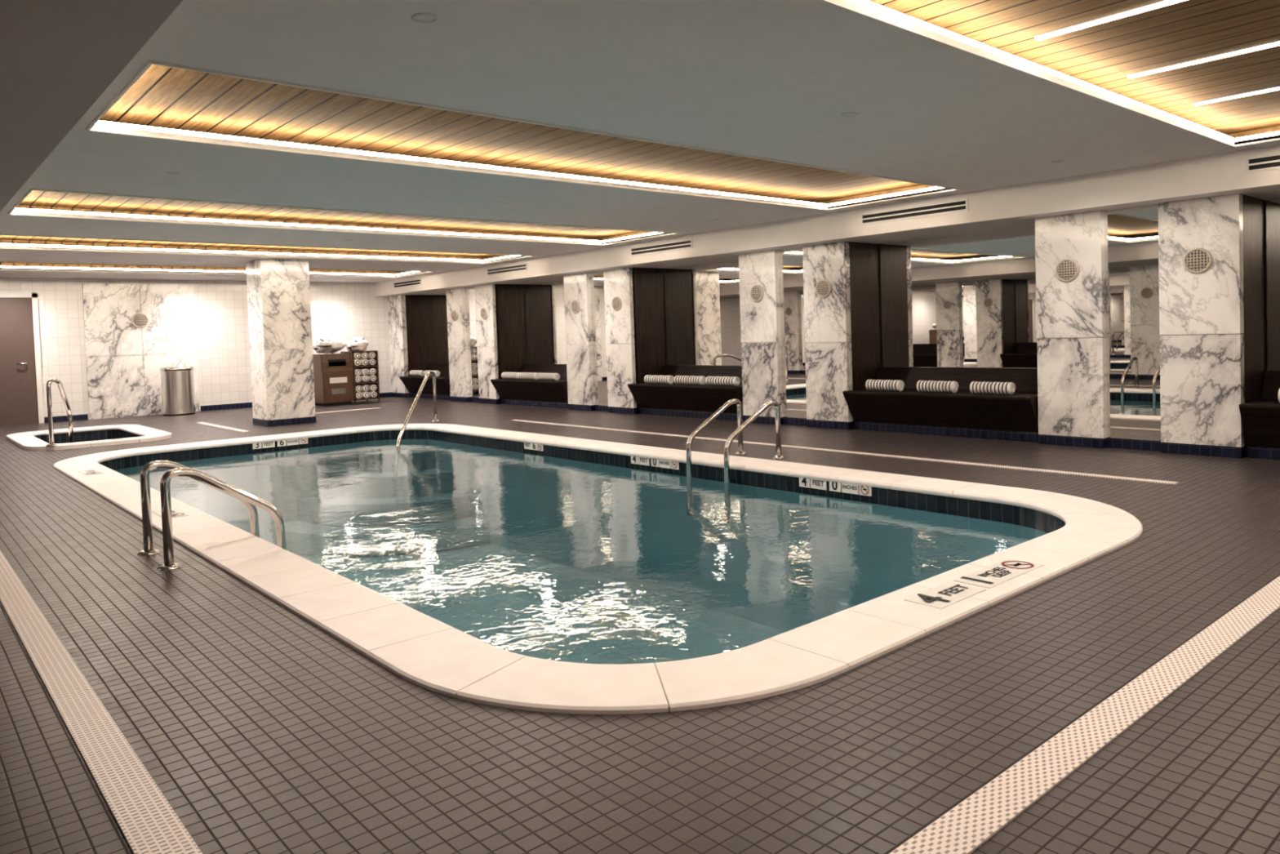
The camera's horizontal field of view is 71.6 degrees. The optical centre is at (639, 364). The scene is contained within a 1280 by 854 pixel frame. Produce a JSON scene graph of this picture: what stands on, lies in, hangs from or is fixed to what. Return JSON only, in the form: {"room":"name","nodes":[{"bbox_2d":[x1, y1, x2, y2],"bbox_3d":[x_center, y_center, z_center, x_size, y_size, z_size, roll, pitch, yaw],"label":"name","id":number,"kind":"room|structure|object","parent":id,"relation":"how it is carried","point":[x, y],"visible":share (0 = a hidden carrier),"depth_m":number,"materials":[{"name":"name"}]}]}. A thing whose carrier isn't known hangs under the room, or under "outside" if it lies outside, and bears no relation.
{"room":"indoor swimming pool","nodes":[
{"label":"indoor swimming pool","id":0,"kind":"room"},
{"bbox_2d":[0,0,182,211],"bbox_3d":[-6.163,-1.440,5.760,3.174,0.777,21.850,-4,3,-41],"label":"ceiling","id":1,"kind":"structure","parent":0,"point":[58,57],"depth_m":3.21,"materials":[{"name":"white paint"}]},
{"bbox_2d":[0,277,394,419],"bbox_3d":[-9.954,-0.490,17.045,13.478,2.978,0.172,-4,3,-41],"label":"wall","id":2,"kind":"structure","parent":0,"point":[345,311],"depth_m":18.04,"materials":[{"name":"white tile"}]},
{"bbox_2d":[0,293,44,426],"bbox_3d":[-11.299,-0.088,15.690,1.173,2.358,0.117,-4,3,-41],"label":"door","id":3,"kind":"structure","parent":2,"relation":"in","point":[21,398],"depth_m":15.89,"materials":[{"name":"wood"}]},
{"bbox_2d":[81,283,199,419],"bbox_3d":[-9.626,-0.287,17.190,1.909,2.542,0.040,-4,3,-41],"label":"wall panel","id":4,"kind":"object","parent":2,"relation":"attached to","point":[129,384],"visible":0.95,"depth_m":17.06,"materials":[{"name":"white stone"}]},
{"bbox_2d":[131,312,148,328],"bbox_3d":[-9.649,-0.854,17.123,0.298,0.298,0.025,-4,3,-41],"label":"wall speaker","id":5,"kind":"object","parent":4,"relation":"attached to","point":[139,320],"visible":1,"depth_m":17.12},
{"bbox_2d":[44,391,391,422],"bbox_3d":[-8.304,0.850,18.358,6.750,0.104,0.014,-4,3,-41],"label":"baseboard","id":6,"kind":"structure","parent":2,"relation":"attached to","point":[75,417],"depth_m":18.01,"materials":[{"name":"blue tile"}]},
{"bbox_2d":[465,286,479,402],"bbox_3d":[-3.330,-0.399,17.817,0.030,2.314,0.518,-4,3,-41],"label":"wall mirror","id":7,"kind":"object","parent":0,"point":[469,291],"depth_m":17.86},
{"bbox_2d":[590,271,608,411],"bbox_3d":[-0.641,-0.379,14.707,0.030,2.314,0.460,-4,3,-41],"label":"wall mirror","id":8,"kind":"object","parent":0,"point":[597,279],"depth_m":14.74,"materials":[{"name":"mirror"}]},
{"bbox_2d":[0,396,1279,853],"bbox_3d":[-2.573,1.043,8.880,12.443,0.001,21.850,-4,3,-41],"label":"floor","id":9,"kind":"structure","parent":0,"point":[263,731],"depth_m":2.96,"materials":[{"name":"tile"}]},
{"bbox_2d":[45,377,73,446],"bbox_3d":[-7.752,0.872,11.856,0.388,1.395,0.618,-4,3,-41],"label":"handrail","id":10,"kind":"object","parent":9,"relation":"on","point":[49,382],"depth_m":11.59,"materials":[{"name":"silver metal"}]},
{"bbox_2d":[6,424,171,450],"bbox_3d":[-8.115,1.450,13.068,1.771,0.869,2.978,-4,3,-41],"label":"hot tub","id":11,"kind":"object","parent":9,"relation":"on","point":[115,434],"visible":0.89,"depth_m":13.32,"materials":[{"name":"stone"}]},
{"bbox_2d":[160,366,195,416],"bbox_3d":[-8.897,0.505,17.091,0.580,0.920,0.580,-4,3,-41],"label":"trash can","id":12,"kind":"object","parent":9,"relation":"on","point":[177,383],"visible":1,"depth_m":16.86,"materials":[{"name":"metal"}]},
{"bbox_2d":[196,422,249,432],"bbox_3d":[-6.680,0.991,14.147,0.104,0.007,2.530,-4,3,-41],"label":"floor drain","id":13,"kind":"object","parent":9,"relation":"on","point":[202,423],"visible":1,"depth_m":14.00,"materials":[{"name":"white plastic"}]},
{"bbox_2d":[245,258,315,426],"bbox_3d":[-5.839,-0.360,14.424,0.770,2.634,0.724,-4,3,-41],"label":"marble column","id":14,"kind":"structure","parent":9,"relation":"on","point":[278,291],"depth_m":14.15,"materials":[{"name":"white stone"}]},
{"bbox_2d":[312,338,354,406],"bbox_3d":[-6.429,0.145,18.488,0.667,1.381,0.653,-4,3,-41],"label":"cabinet","id":15,"kind":"object","parent":9,"relation":"on","point":[333,376],"visible":0.97,"depth_m":18.28,"materials":[{"name":"wood"}]},
{"bbox_2d":[315,407,380,413],"bbox_3d":[-5.519,0.864,16.747,1.265,0.007,0.115,-4,3,-41],"label":"floor drain","id":16,"kind":"object","parent":9,"relation":"on","point":[374,407],"visible":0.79,"depth_m":16.74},
{"bbox_2d":[340,336,379,404],"bbox_3d":[-5.967,0.102,18.901,0.552,1.410,0.632,-4,3,-41],"label":"towel shelf","id":17,"kind":"object","parent":9,"relation":"on","point":[365,363],"visible":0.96,"depth_m":18.72,"materials":[{"name":"white fabric"}]},
{"bbox_2d":[387,294,409,397],"bbox_3d":[-5.528,-0.414,20.302,0.106,2.315,0.689,-4,3,-41],"label":"marble column","id":18,"kind":"structure","parent":9,"relation":"on","point":[396,304],"depth_m":20.19,"materials":[{"name":"white stone"}]},
{"bbox_2d":[400,363,450,399],"bbox_3d":[-4.410,0.366,19.450,0.860,0.742,2.033,-4,3,-41],"label":"wooden bench","id":19,"kind":"object","parent":9,"relation":"on","point":[412,384],"visible":0.44,"depth_m":19.40,"materials":[{"name":"brown wood"}]},
{"bbox_2d":[409,369,424,376],"bbox_3d":[-4.931,0.189,19.663,0.137,0.137,0.511,-4,3,-41],"label":"rolled towel","id":20,"kind":"object","parent":19,"relation":"on","point":[413,372],"visible":0.98,"depth_m":19.59,"materials":[{"name":"white fabric"}]},
{"bbox_2d":[423,369,439,376],"bbox_3d":[-4.500,0.191,19.200,0.137,0.137,0.511,-4,3,-41],"label":"rolled towel","id":21,"kind":"object","parent":19,"relation":"on","point":[437,372],"visible":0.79,"depth_m":19.03,"materials":[{"name":"white fabric"}]},
{"bbox_2d":[445,287,469,401],"bbox_3d":[-3.738,-0.401,18.233,0.106,2.315,0.644,-4,3,-41],"label":"marble column","id":22,"kind":"structure","parent":9,"relation":"on","point":[455,297],"depth_m":18.13,"materials":[{"name":"white stone"}]},
{"bbox_2d":[450,310,457,321],"bbox_3d":[-3.807,-0.999,18.169,0.025,0.229,0.229,-4,3,-41],"label":"wall speaker","id":23,"kind":"object","parent":22,"relation":"attached to","point":[454,314],"visible":1,"depth_m":18.15},
{"bbox_2d":[474,284,501,404],"bbox_3d":[-2.978,-0.395,17.354,0.106,2.315,0.644,-4,3,-41],"label":"marble column","id":24,"kind":"structure","parent":9,"relation":"on","point":[488,362],"depth_m":17.26,"materials":[{"name":"white stone"}]},
{"bbox_2d":[480,307,487,319],"bbox_3d":[-3.047,-0.993,17.290,0.025,0.229,0.229,-4,3,-41],"label":"wall speaker","id":25,"kind":"object","parent":24,"relation":"attached to","point":[483,313],"visible":1,"depth_m":17.28},
{"bbox_2d":[490,364,568,408],"bbox_3d":[-1.789,0.386,16.418,0.860,0.742,2.298,-4,3,-41],"label":"wooden bench","id":26,"kind":"object","parent":9,"relation":"on","point":[535,393],"visible":0.55,"depth_m":16.32,"materials":[{"name":"brown wood"}]},
{"bbox_2d":[501,371,519,379],"bbox_3d":[-2.417,0.207,16.773,0.137,0.137,0.544,-4,3,-41],"label":"rolled towel","id":27,"kind":"object","parent":26,"relation":"on","point":[504,375],"visible":0.85,"depth_m":16.72,"materials":[{"name":"white fabric"}]},
{"bbox_2d":[518,372,537,379],"bbox_3d":[-2.033,0.211,16.315,0.137,0.137,0.544,-4,3,-41],"label":"rolled towel","id":28,"kind":"object","parent":26,"relation":"on","point":[522,375],"visible":0.91,"depth_m":16.25,"materials":[{"name":"white fabric"}]},
{"bbox_2d":[537,372,559,380],"bbox_3d":[-1.636,0.213,15.868,0.137,0.137,0.544,-4,3,-41],"label":"rolled towel","id":29,"kind":"object","parent":26,"relation":"on","point":[541,376],"visible":1,"depth_m":15.78,"materials":[{"name":"white fabric"}]},
{"bbox_2d":[563,272,594,411],"bbox_3d":[-1.030,-0.381,15.101,0.106,2.315,0.644,-4,3,-41],"label":"marble column","id":30,"kind":"structure","parent":9,"relation":"on","point":[580,363],"depth_m":15.01,"materials":[{"name":"white stone"}]},
{"bbox_2d":[570,300,579,313],"bbox_3d":[-1.099,-0.979,15.037,0.025,0.229,0.229,-4,3,-41],"label":"wall speaker","id":31,"kind":"object","parent":30,"relation":"attached to","point":[575,306],"visible":1,"depth_m":15.03},
{"bbox_2d":[53,423,1142,714],"bbox_3d":[-1.765,1.745,8.215,5.002,1.467,10.787,-4,3,-41],"label":"swimming pool","id":32,"kind":"object","parent":9,"relation":"in","point":[517,570],"visible":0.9,"depth_m":8.11,"materials":[{"name":"liquid"}]},
{"bbox_2d":[137,460,286,570],"bbox_3d":[-2.662,1.135,5.536,0.744,1.090,0.632,-4,3,-41],"label":"pool handrail","id":33,"kind":"object","parent":32,"relation":"attached to","point":[250,500],"visible":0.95,"depth_m":5.47,"materials":[{"name":"metal"}]},
{"bbox_2d":[393,370,439,480],"bbox_3d":[-3.260,0.819,12.881,0.126,1.386,2.268,-2,2,3],"label":"pool handrail","id":34,"kind":"object","parent":32,"relation":"attached to","point":[434,391],"visible":1,"depth_m":12.90,"materials":[{"name":"metal"}]},
{"bbox_2d":[686,398,785,522],"bbox_3d":[0.932,0.908,8.717,0.848,1.090,0.632,-4,3,-41],"label":"pool handrail","id":35,"kind":"object","parent":32,"relation":"attached to","point":[738,432],"visible":1,"depth_m":8.64,"materials":[{"name":"metal"}]},
{"bbox_2d":[603,267,638,413],"bbox_3d":[-0.308,-0.375,14.266,0.106,2.315,0.644,-4,3,-41],"label":"marble column","id":36,"kind":"structure","parent":9,"relation":"on","point":[621,371],"depth_m":14.19,"materials":[{"name":"white stone"}]},
{"bbox_2d":[611,296,622,311],"bbox_3d":[-0.377,-0.974,14.202,0.025,0.229,0.229,-4,3,-41],"label":"wall speaker","id":37,"kind":"object","parent":36,"relation":"attached to","point":[616,304],"visible":1,"depth_m":14.19},
{"bbox_2d":[0,550,1279,853],"bbox_3d":[-2.874,1.002,10.246,8.073,0.007,17.089,-4,3,-41],"label":"floor drain","id":38,"kind":"object","parent":9,"relation":"on","point":[148,822],"visible":1,"depth_m":2.75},
{"bbox_2d":[627,364,743,421],"bbox_3d":[0.881,0.406,13.330,0.860,0.742,2.298,-4,3,-41],"label":"wooden bench","id":39,"kind":"object","parent":9,"relation":"on","point":[695,401],"visible":0.63,"depth_m":13.24,"materials":[{"name":"brown wood"}]},
{"bbox_2d":[644,374,674,384],"bbox_3d":[0.297,0.228,13.617,0.137,0.137,0.566,-4,3,-41],"label":"rolled towel","id":40,"kind":"object","parent":39,"relation":"on","point":[648,379],"visible":0.98,"depth_m":13.54,"materials":[{"name":"white fabric"}]},
{"bbox_2d":[674,375,706,385],"bbox_3d":[0.744,0.231,13.122,0.137,0.137,0.566,-4,3,-41],"label":"rolled towel","id":41,"kind":"object","parent":39,"relation":"on","point":[678,380],"visible":0.95,"depth_m":13.05,"materials":[{"name":"white fabric"}]},
{"bbox_2d":[705,376,741,386],"bbox_3d":[1.182,0.234,12.618,0.137,0.137,0.566,-4,3,-41],"label":"rolled towel","id":42,"kind":"object","parent":39,"relation":"on","point":[710,380],"visible":1,"depth_m":12.54,"materials":[{"name":"white fabric"}]},
{"bbox_2d":[738,249,782,424],"bbox_3d":[1.640,-0.361,12.013,0.106,2.315,0.644,-4,3,-41],"label":"marble column","id":43,"kind":"structure","parent":9,"relation":"on","point":[760,322],"depth_m":11.94,"materials":[{"name":"white stone"}]},
{"bbox_2d":[750,284,764,302],"bbox_3d":[1.571,-0.959,11.949,0.025,0.229,0.229,-4,3,-41],"label":"wall speaker","id":44,"kind":"object","parent":43,"relation":"attached to","point":[757,292],"visible":1,"depth_m":11.94},
{"bbox_2d":[802,241,853,430],"bbox_3d":[2.362,-0.355,11.178,0.106,2.315,0.644,-4,3,-41],"label":"marble column","id":45,"kind":"structure","parent":9,"relation":"on","point":[828,372],"depth_m":11.11,"materials":[{"name":"white stone"}]},
{"bbox_2d":[815,279,831,297],"bbox_3d":[2.293,-0.954,11.114,0.025,0.229,0.229,-4,3,-41],"label":"wall speaker","id":46,"kind":"object","parent":45,"relation":"attached to","point":[823,287],"visible":1,"depth_m":11.11},
{"bbox_2d":[511,419,1179,484],"bbox_3d":[1.058,0.876,10.195,0.092,0.007,9.200,-4,3,-41],"label":"floor drain","id":47,"kind":"object","parent":9,"relation":"on","point":[615,429],"visible":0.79,"depth_m":8.44,"materials":[{"name":"beige plastic"}]},
{"bbox_2d":[842,366,1039,442],"bbox_3d":[3.559,0.426,10.234,0.860,0.742,2.321,-4,3,-41],"label":"wooden bench","id":48,"kind":"object","parent":9,"relation":"on","point":[962,413],"visible":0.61,"depth_m":10.04,"materials":[{"name":"brown wood"}]},
{"bbox_2d":[865,379,904,391],"bbox_3d":[2.927,0.247,10.603,0.137,0.137,0.456,-4,3,-41],"label":"rolled towel","id":49,"kind":"object","parent":48,"relation":"on","point":[870,384],"visible":1,"depth_m":10.54,"materials":[{"name":"white fabric"}]},
{"bbox_2d":[916,380,959,392],"bbox_3d":[3.381,0.250,10.083,0.137,0.137,0.456,-4,3,-41],"label":"rolled towel","id":50,"kind":"object","parent":48,"relation":"on","point":[939,386],"visible":1,"depth_m":10.03,"materials":[{"name":"white fabric"}]},
{"bbox_2d":[969,381,1016,395],"bbox_3d":[3.810,0.253,9.588,0.137,0.137,0.456,-4,3,-41],"label":"rolled towel","id":51,"kind":"object","parent":48,"relation":"on","point":[988,388],"visible":1,"depth_m":9.53,"materials":[{"name":"white fabric"}]},
{"bbox_2d":[1035,210,1106,448],"bbox_3d":[4.326,-0.341,8.908,0.106,2.315,0.644,-4,3,-41],"label":"marble column","id":52,"kind":"structure","parent":9,"relation":"on","point":[1072,388],"depth_m":8.85,"materials":[{"name":"white stone"}]},
{"bbox_2d":[1055,258,1079,281],"bbox_3d":[4.257,-0.939,8.844,0.025,0.229,0.229,-4,3,-41],"label":"wall speaker","id":53,"kind":"object","parent":52,"relation":"attached to","point":[1067,269],"visible":1,"depth_m":8.84},
{"bbox_2d":[1157,193,1244,457],"bbox_3d":[5.078,-0.335,8.038,0.106,2.315,0.644,-4,3,-41],"label":"marble column","id":54,"kind":"structure","parent":9,"relation":"on","point":[1202,376],"depth_m":7.98,"materials":[{"name":"white stone"}]},
{"bbox_2d":[1182,248,1212,273],"bbox_3d":[5.009,-0.933,7.974,0.025,0.229,0.229,-4,3,-41],"label":"wall speaker","id":55,"kind":"object","parent":54,"relation":"attached to","point":[1196,260],"visible":1,"depth_m":7.97},
{"bbox_2d":[1239,369,1279,459],"bbox_3d":[6.256,0.446,7.115,0.860,0.742,2.263,-4,3,-41],"label":"wooden bench","id":56,"kind":"object","parent":9,"relation":"on","point":[1260,418],"visible":1,"depth_m":7.70,"materials":[{"name":"brown wood"}]},
{"bbox_2d":[1277,387,1279,403],"bbox_3d":[5.653,0.267,7.456,0.137,0.137,0.456,-4,3,-41],"label":"rolled towel","id":57,"kind":"object","parent":56,"relation":"on","point":[1278,394],"visible":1,"depth_m":7.58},
{"bbox_2d":[0,0,1279,282],"bbox_3d":[-2.007,-1.641,9.352,8.188,0.025,21.850,-4,3,-41],"label":"ceiling","id":58,"kind":"structure","parent":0,"point":[772,79],"depth_m":5.68,"materials":[{"name":"paint"}]},
{"bbox_2d":[165,171,182,174],"bbox_3d":[-3.618,-1.488,6.896,0.115,0.008,0.115,-4,3,-41],"label":"recessed light","id":59,"kind":"object","parent":58,"relation":"in","point":[167,172],"visible":1,"depth_m":6.88,"materials":[{"name":"paint"}]},
{"bbox_2d":[0,261,431,277],"bbox_3d":[-7.397,-1.756,15.676,8.015,0.198,2.564,-4,3,-41],"label":"coffer","id":60,"kind":"object","parent":58,"relation":"attached to","point":[24,264],"visible":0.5,"depth_m":15.89,"materials":[{"name":"beige"}]},
{"bbox_2d":[0,233,533,263],"bbox_3d":[-5.065,-1.739,12.979,8.015,0.198,2.564,-4,3,-41],"label":"coffer","id":61,"kind":"object","parent":58,"relation":"attached to","point":[76,242],"visible":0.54,"depth_m":13.19,"materials":[{"name":"beige"}]},
{"bbox_2d":[7,188,677,245],"bbox_3d":[-2.812,-1.722,10.374,8.015,0.198,2.645,-4,3,-41],"label":"coffer","id":62,"kind":"object","parent":58,"relation":"attached to","point":[46,202],"visible":0.51,"depth_m":10.29,"materials":[{"name":"beige"}]},
{"bbox_2d":[411,13,439,23],"bbox_3d":[-0.910,-1.468,3.764,0.115,0.008,0.115,-4,3,-41],"label":"recessed light","id":63,"kind":"object","parent":58,"relation":"in","point":[423,18],"visible":1,"depth_m":3.76,"materials":[{"name":"paint"}]},
{"bbox_2d":[86,60,959,210],"bbox_3d":[-0.082,-1.702,7.216,8.015,0.198,2.622,-4,3,-41],"label":"coffer","id":64,"kind":"object","parent":58,"relation":"attached to","point":[162,97],"visible":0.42,"depth_m":6.61,"materials":[{"name":"beige wood"}]},
{"bbox_2d":[373,145,1279,296],"bbox_3d":[1.554,-1.921,12.430,1.288,0.777,21.850,-4,3,-41],"label":"ceiling soffit","id":65,"kind":"structure","parent":58,"relation":"attached to","point":[1018,206],"depth_m":9.76,"materials":[{"name":"white paint"}]},
{"bbox_2d":[393,278,421,288],"bbox_3d":[-4.988,-1.735,19.013,0.018,0.132,1.265,-4,3,-41],"label":"ceiling vent","id":66,"kind":"object","parent":65,"relation":"in","point":[415,282],"visible":1,"depth_m":18.97,"materials":[{"name":"white metal"}]},
{"bbox_2d":[487,262,527,275],"bbox_3d":[-2.412,-1.716,16.033,0.018,0.132,1.322,-4,3,-41],"label":"ceiling vent","id":67,"kind":"object","parent":65,"relation":"in","point":[521,267],"visible":1,"depth_m":15.99,"materials":[{"name":"white metal"}]},
{"bbox_2d":[630,238,693,256],"bbox_3d":[0.296,-1.696,12.902,0.018,0.132,1.322,-4,3,-41],"label":"ceiling vent","id":68,"kind":"object","parent":65,"relation":"in","point":[687,243],"visible":1,"depth_m":12.86,"materials":[{"name":"white metal"}]},
{"bbox_2d":[861,198,968,225],"bbox_3d":[2.996,-1.676,9.779,0.018,0.132,1.322,-4,3,-41],"label":"ceiling vent","id":69,"kind":"object","parent":65,"relation":"in","point":[960,205],"visible":1,"depth_m":9.73,"materials":[{"name":"white metal"}]},
{"bbox_2d":[1245,152,1279,173],"bbox_3d":[5.486,-1.657,6.900,0.018,0.132,1.322,-4,3,-41],"label":"ceiling vent","id":70,"kind":"object","parent":65,"relation":"in","point":[1270,162],"visible":1,"depth_m":7.30,"materials":[{"name":"white metal"}]},
{"bbox_2d":[840,112,858,117],"bbox_3d":[1.349,-1.609,5.717,0.115,0.008,0.115,-4,3,-41],"label":"recessed light","id":71,"kind":"object","parent":58,"relation":"in","point":[846,114],"visible":1,"depth_m":5.71,"materials":[{"name":"paint"}]},
{"bbox_2d":[817,0,1279,146],"bbox_3d":[2.611,-1.682,4.102,8.015,0.198,2.783,-4,3,-41],"label":"coffer","id":72,"kind":"object","parent":58,"relation":"attached to","point":[1207,68],"visible":0.72,"depth_m":4.90,"materials":[{"name":"beige wood"}]},
{"bbox_2d":[1049,160,1064,164],"bbox_3d":[3.609,-1.750,7.670,0.115,0.008,0.115,-4,3,-41],"label":"recessed light","id":73,"kind":"object","parent":58,"relation":"in","point":[1055,162],"visible":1,"depth_m":7.67,"materials":[{"name":"paint"}]},
{"bbox_2d":[778,247,807,426],"bbox_3d":[2.029,-0.359,11.619,0.030,2.314,0.460,-4,3,-41],"label":"wall mirror","id":74,"kind":"object","parent":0,"point":[790,260],"depth_m":11.63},
{"bbox_2d":[394,194,1267,457],"bbox_3d":[1.743,-0.385,12.603,0.897,2.316,21.822,-4,3,-41],"label":"wall","id":75,"kind":"structure","parent":0,"point":[650,326],"depth_m":11.32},
{"bbox_2d":[431,293,448,363],"bbox_3d":[-4.104,-0.808,19.707,0.046,1.579,2.038,-4,3,-41],"label":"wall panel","id":76,"kind":"object","parent":75,"relation":"attached to","point":[438,302],"visible":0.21,"depth_m":20.19,"materials":[{"name":"brown wood"}]},
{"bbox_2d":[524,280,566,364],"bbox_3d":[-1.482,-0.789,16.676,0.046,1.579,2.302,-4,3,-41],"label":"mirror","id":77,"kind":"object","parent":75,"relation":"attached to","point":[544,305],"visible":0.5,"depth_m":17.02,"materials":[{"name":"clear glass"}]},
{"bbox_2d":[664,259,742,365],"bbox_3d":[1.188,-0.769,13.588,0.046,1.579,2.302,-4,3,-41],"label":"mirror","id":78,"kind":"object","parent":75,"relation":"attached to","point":[703,306],"visible":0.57,"depth_m":13.78,"materials":[{"name":"clear glass"}]},
{"bbox_2d":[880,226,1039,368],"bbox_3d":[3.866,-0.749,10.491,0.046,1.579,2.325,-4,3,-41],"label":"mirror","id":79,"kind":"object","parent":75,"relation":"attached to","point":[968,300],"visible":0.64,"depth_m":10.52,"materials":[{"name":"clear glass"}]},
{"bbox_2d":[1266,198,1279,369],"bbox_3d":[6.562,-0.729,7.373,0.046,1.579,2.268,-4,3,-41],"label":"mirror","id":80,"kind":"object","parent":75,"relation":"attached to","point":[1273,206],"visible":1,"depth_m":8.18,"materials":[{"name":"clear glass"}]},
{"bbox_2d":[1103,204,1163,451],"bbox_3d":[4.730,-0.339,8.497,0.030,2.314,0.506,-4,3,-41],"label":"wall mirror","id":81,"kind":"object","parent":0,"point":[1131,234],"depth_m":8.49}
]}

